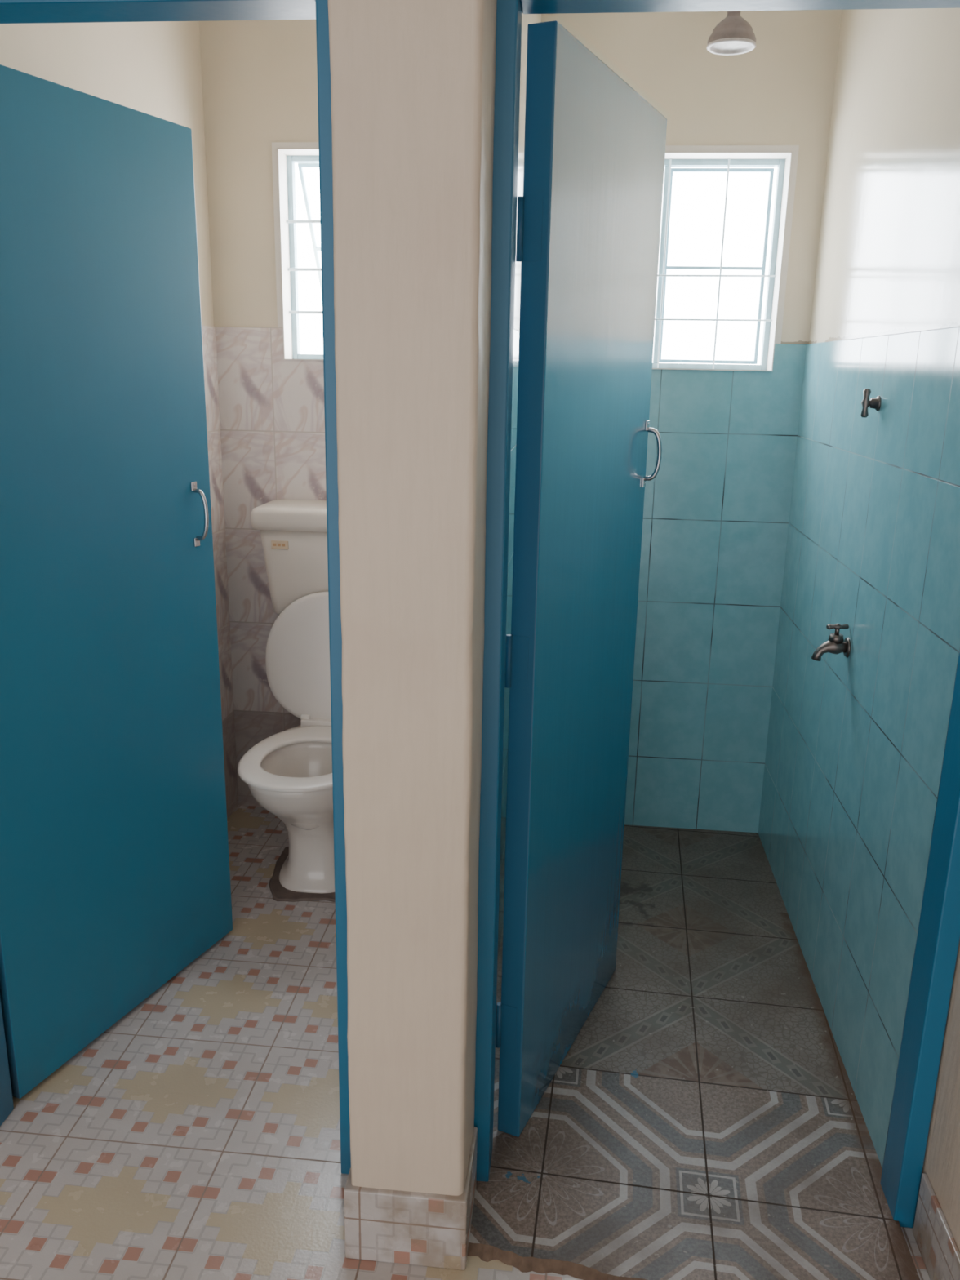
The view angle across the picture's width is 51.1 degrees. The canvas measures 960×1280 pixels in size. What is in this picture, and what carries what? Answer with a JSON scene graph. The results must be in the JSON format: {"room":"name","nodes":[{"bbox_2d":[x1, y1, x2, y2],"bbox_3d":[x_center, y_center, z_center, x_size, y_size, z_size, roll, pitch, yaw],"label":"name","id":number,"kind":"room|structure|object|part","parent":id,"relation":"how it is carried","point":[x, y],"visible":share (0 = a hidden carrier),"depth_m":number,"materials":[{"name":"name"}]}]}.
{"room":"public restroom","nodes":[
{"label":"public restroom","id":0,"kind":"room"},
{"bbox_2d":[0,21,213,326],"bbox_3d":[-0.935,-0.453,2.351,0.150,2.550,1.431,3,15,5],"label":"wall","id":1,"kind":"structure","parent":0,"point":[153,68],"depth_m":2.39,"materials":[{"name":"beige paint"}]},
{"bbox_2d":[201,324,238,818],"bbox_3d":[-0.866,-0.001,2.462,0.007,1.522,1.424,3,15,5],"label":"trim","id":2,"kind":"structure","parent":1,"relation":"attached to","point":[208,332],"depth_m":3.07,"materials":[{"name":"tile"}]},
{"bbox_2d":[328,0,497,1195],"bbox_3d":[-0.088,-0.258,1.404,0.188,2.400,0.190,3,15,5],"label":"wall pillar","id":3,"kind":"structure","parent":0,"point":[413,82],"depth_m":1.35,"materials":[{"name":"beige paint"}]},
{"bbox_2d":[343,1126,477,1270],"bbox_3d":[-0.113,0.935,1.707,0.200,0.138,0.167,3,15,5],"label":"baseboard","id":4,"kind":"structure","parent":3,"relation":"attached to","point":[382,1225],"depth_m":1.63,"materials":[{"name":"tile"}]},
{"bbox_2d":[0,804,930,1279],"bbox_3d":[-0.644,1.165,1.189,3.000,0.082,4.750,3,15,5],"label":"floor","id":5,"kind":"structure","parent":0,"point":[197,1136],"depth_m":2.04,"materials":[{"name":"tile"}]},
{"bbox_2d":[237,499,335,902],"bbox_3d":[-0.447,0.170,2.814,0.482,1.024,0.744,3,15,5],"label":"toilet","id":6,"kind":"object","parent":5,"relation":"on","point":[288,773],"visible":0.57,"depth_m":2.87,"materials":[{"name":"white ceramic"}]},
{"bbox_2d":[273,543,284,546],"bbox_3d":[-0.578,-0.273,2.888,0.035,0.008,0.001,3,15,5],"label":"print","id":7,"kind":"object","parent":6,"relation":"attached to","point":[274,544],"depth_m":2.89},
{"bbox_3d":[-0.463,0.313,2.708,0.342,0.014,0.463,3,15,5],"label":"seat","id":8,"kind":"part","parent":6,"relation":"part of","materials":[{"name":"white ceramic"}]},
{"bbox_3d":[-0.411,-0.362,2.944,0.482,0.064,0.213,3,15,5],"label":"cistern lid","id":9,"kind":"part","parent":6,"relation":"part of","materials":[{"name":"white ceramic"}]},
{"bbox_3d":[-0.458,0.489,2.844,0.332,0.392,0.602,3,15,5],"label":"bowl","id":10,"kind":"part","parent":6,"relation":"part of","materials":[{"name":"white ceramic"}]},
{"bbox_3d":[-0.432,0.057,2.923,0.396,0.395,0.054,3,15,5],"label":"lid","id":11,"kind":"part","parent":6,"relation":"part of","materials":[{"name":"white plastic"}]},
{"bbox_2d":[199,9,841,344],"bbox_3d":[0.076,-0.617,3.028,2.030,2.550,0.160,3,15,5],"label":"wall","id":12,"kind":"structure","parent":0,"point":[260,77],"depth_m":2.71,"materials":[{"name":"beige paint"}]},
{"bbox_2d":[215,326,326,806],"bbox_3d":[-0.401,-0.168,3.112,0.795,1.522,0.007,3,15,5],"label":"trim","id":13,"kind":"structure","parent":12,"relation":"attached to","point":[272,415],"depth_m":3.04,"materials":[{"name":"tile"}]},
{"bbox_2d":[271,142,323,360],"bbox_3d":[-0.276,-1.147,3.052,0.582,0.584,0.434,3,15,5],"label":"window","id":14,"kind":"structure","parent":12,"relation":"in","point":[285,155],"depth_m":2.91,"materials":[{"name":"white metal"}]},
{"bbox_3d":[-0.397,-1.211,3.109,0.241,0.528,0.012,3,51,5],"label":"sash","id":15,"kind":"part","parent":14,"relation":"part of","materials":[{"name":"glass"}]},
{"bbox_2d":[624,343,806,832],"bbox_3d":[0.517,-0.117,3.029,0.772,1.500,0.007,3,15,5],"label":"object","id":16,"kind":"structure","parent":12,"relation":"attached to","point":[717,507],"depth_m":3.00,"materials":[{"name":"teal tile"}]},
{"bbox_2d":[652,145,799,371],"bbox_3d":[0.514,-1.064,2.833,0.672,0.581,0.129,3,15,5],"label":"window","id":17,"kind":"structure","parent":12,"relation":"in","point":[784,157],"depth_m":2.80,"materials":[{"name":"white metal"}]},
{"bbox_3d":[0.670,-1.065,2.877,0.286,0.525,0.012,3,15,5],"label":"sash","id":18,"kind":"part","parent":17,"relation":"part of","materials":[{"name":"glass"}]},
{"bbox_2d":[706,10,755,55],"bbox_3d":[0.591,-1.507,2.416,0.110,0.244,0.451,3,15,5],"label":"ceiling light","id":19,"kind":"object","parent":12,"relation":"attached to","point":[733,35],"visible":0.91,"depth_m":2.25,"materials":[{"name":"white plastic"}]},
{"bbox_3d":[0.571,-1.349,2.283,0.110,0.008,0.110,3,15,5],"label":"plate","id":20,"kind":"part","parent":19,"relation":"part of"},
{"bbox_2d":[514,12,541,331],"bbox_3d":[0.000,-0.411,2.263,0.140,2.550,1.431,3,15,5],"label":"wall partition","id":21,"kind":"structure","parent":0,"point":[526,19],"depth_m":2.17,"materials":[{"name":"beige paint"}]},
{"bbox_2d":[497,328,519,960],"bbox_3d":[0.064,0.051,2.377,0.007,1.500,1.424,3,15,5],"label":"trim","id":22,"kind":"structure","parent":21,"relation":"attached to","point":[516,333],"depth_m":2.32,"materials":[{"name":"teal tile"}]},
{"bbox_2d":[808,8,959,1251],"bbox_3d":[0.760,0.039,0.656,0.168,2.550,4.596,3,15,5],"label":"wall","id":23,"kind":"structure","parent":0,"point":[888,261],"depth_m":2.02,"materials":[{"name":"beige paint"}]},
{"bbox_2d":[467,1143,919,1279],"bbox_3d":[0.347,1.011,1.697,0.738,0.014,0.332,3,15,5],"label":"floor","id":24,"kind":"structure","parent":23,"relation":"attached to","point":[582,1215],"depth_m":1.72,"materials":[{"name":"grey tile"}]},
{"bbox_2d":[811,622,850,661],"bbox_3d":[0.780,0.005,2.235,0.077,0.087,0.045,3,15,5],"label":"water tap","id":25,"kind":"object","parent":23,"relation":"attached to","point":[835,644],"visible":1,"depth_m":2.22,"materials":[{"name":"metal"}]},
{"bbox_3d":[0.792,-0.029,2.224,0.050,0.016,0.015,-2,15,-11],"label":"handle","id":26,"kind":"part","parent":25,"relation":"part of","materials":[{"name":"metal"}]},
{"bbox_2d":[758,326,959,1168],"bbox_3d":[0.825,0.085,2.306,0.007,1.500,1.424,3,15,5],"label":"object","id":27,"kind":"structure","parent":23,"relation":"attached to","point":[855,744],"depth_m":2.06,"materials":[{"name":"teal tile"}]},
{"bbox_2d":[860,388,880,417],"bbox_3d":[0.809,-0.491,2.083,0.035,0.058,0.032,3,15,5],"label":"shower valve","id":28,"kind":"object","parent":23,"relation":"attached to","point":[875,403],"visible":1,"depth_m":2.08,"materials":[{"name":"metal"}]},
{"bbox_3d":[0.800,-0.491,2.084,0.018,0.058,0.018,3,15,5],"label":"handle","id":29,"kind":"part","parent":28,"relation":"part of","materials":[{"name":"metal"}]},
{"bbox_3d":[0.813,-0.491,2.082,0.026,0.032,0.032,3,15,5],"label":"stem","id":30,"kind":"part","parent":28,"relation":"part of","materials":[{"name":"metal"}]},
{"bbox_2d":[912,1173,959,1279],"bbox_3d":[0.591,1.355,0.234,0.008,0.125,3.070,3,15,5],"label":"baseboard","id":31,"kind":"structure","parent":23,"relation":"attached to","point":[940,1252],"depth_m":1.63,"materials":[{"name":"tile"}]},
{"bbox_3d":[-1.500,-0.039,1.723,1.090,1.960,0.105,3,15,5],"label":"wall","id":32,"kind":"structure","parent":0,"visible":0},
{"bbox_2d":[0,64,232,1098],"bbox_3d":[-0.762,-0.081,2.037,0.088,1.879,0.693,7,16,22],"label":"door","id":33,"kind":"structure","parent":32,"relation":"in","point":[115,872],"depth_m":2.01,"materials":[{"name":"blue paint"}]},
{"bbox_3d":[-0.623,-0.280,2.245,0.037,0.145,0.018,7,16,22],"label":"handle","id":34,"kind":"part","parent":33,"relation":"part of","materials":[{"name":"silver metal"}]},
{"bbox_2d":[0,0,351,1173],"bbox_3d":[-0.564,-0.007,1.641,0.790,1.975,0.085,3,15,5],"label":"trim","id":35,"kind":"structure","parent":32,"relation":"attached to","point":[11,11],"depth_m":1.44,"materials":[{"name":"blue paint"}]},
{"bbox_3d":[-0.535,-1.209,1.327,2.980,0.540,0.065,3,15,5],"label":"wall","id":36,"kind":"structure","parent":0,"visible":0},
{"bbox_2d":[495,20,666,1137],"bbox_3d":[0.210,-0.035,1.923,0.088,1.877,0.621,8,17,23],"label":"door","id":37,"kind":"structure","parent":36,"relation":"in","point":[588,215],"depth_m":1.79,"materials":[{"name":"blue paint"}]},
{"bbox_3d":[0.360,-0.386,2.090,0.037,0.137,0.018,8,17,23],"label":"handle","id":38,"kind":"part","parent":37,"relation":"part of","materials":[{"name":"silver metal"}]},
{"bbox_2d":[474,0,959,1227],"bbox_3d":[0.382,0.035,1.552,0.782,1.975,0.085,3,15,5],"label":"trim","id":39,"kind":"structure","parent":36,"relation":"attached to","point":[938,937],"depth_m":1.57,"materials":[{"name":"blue paint"}]}
]}

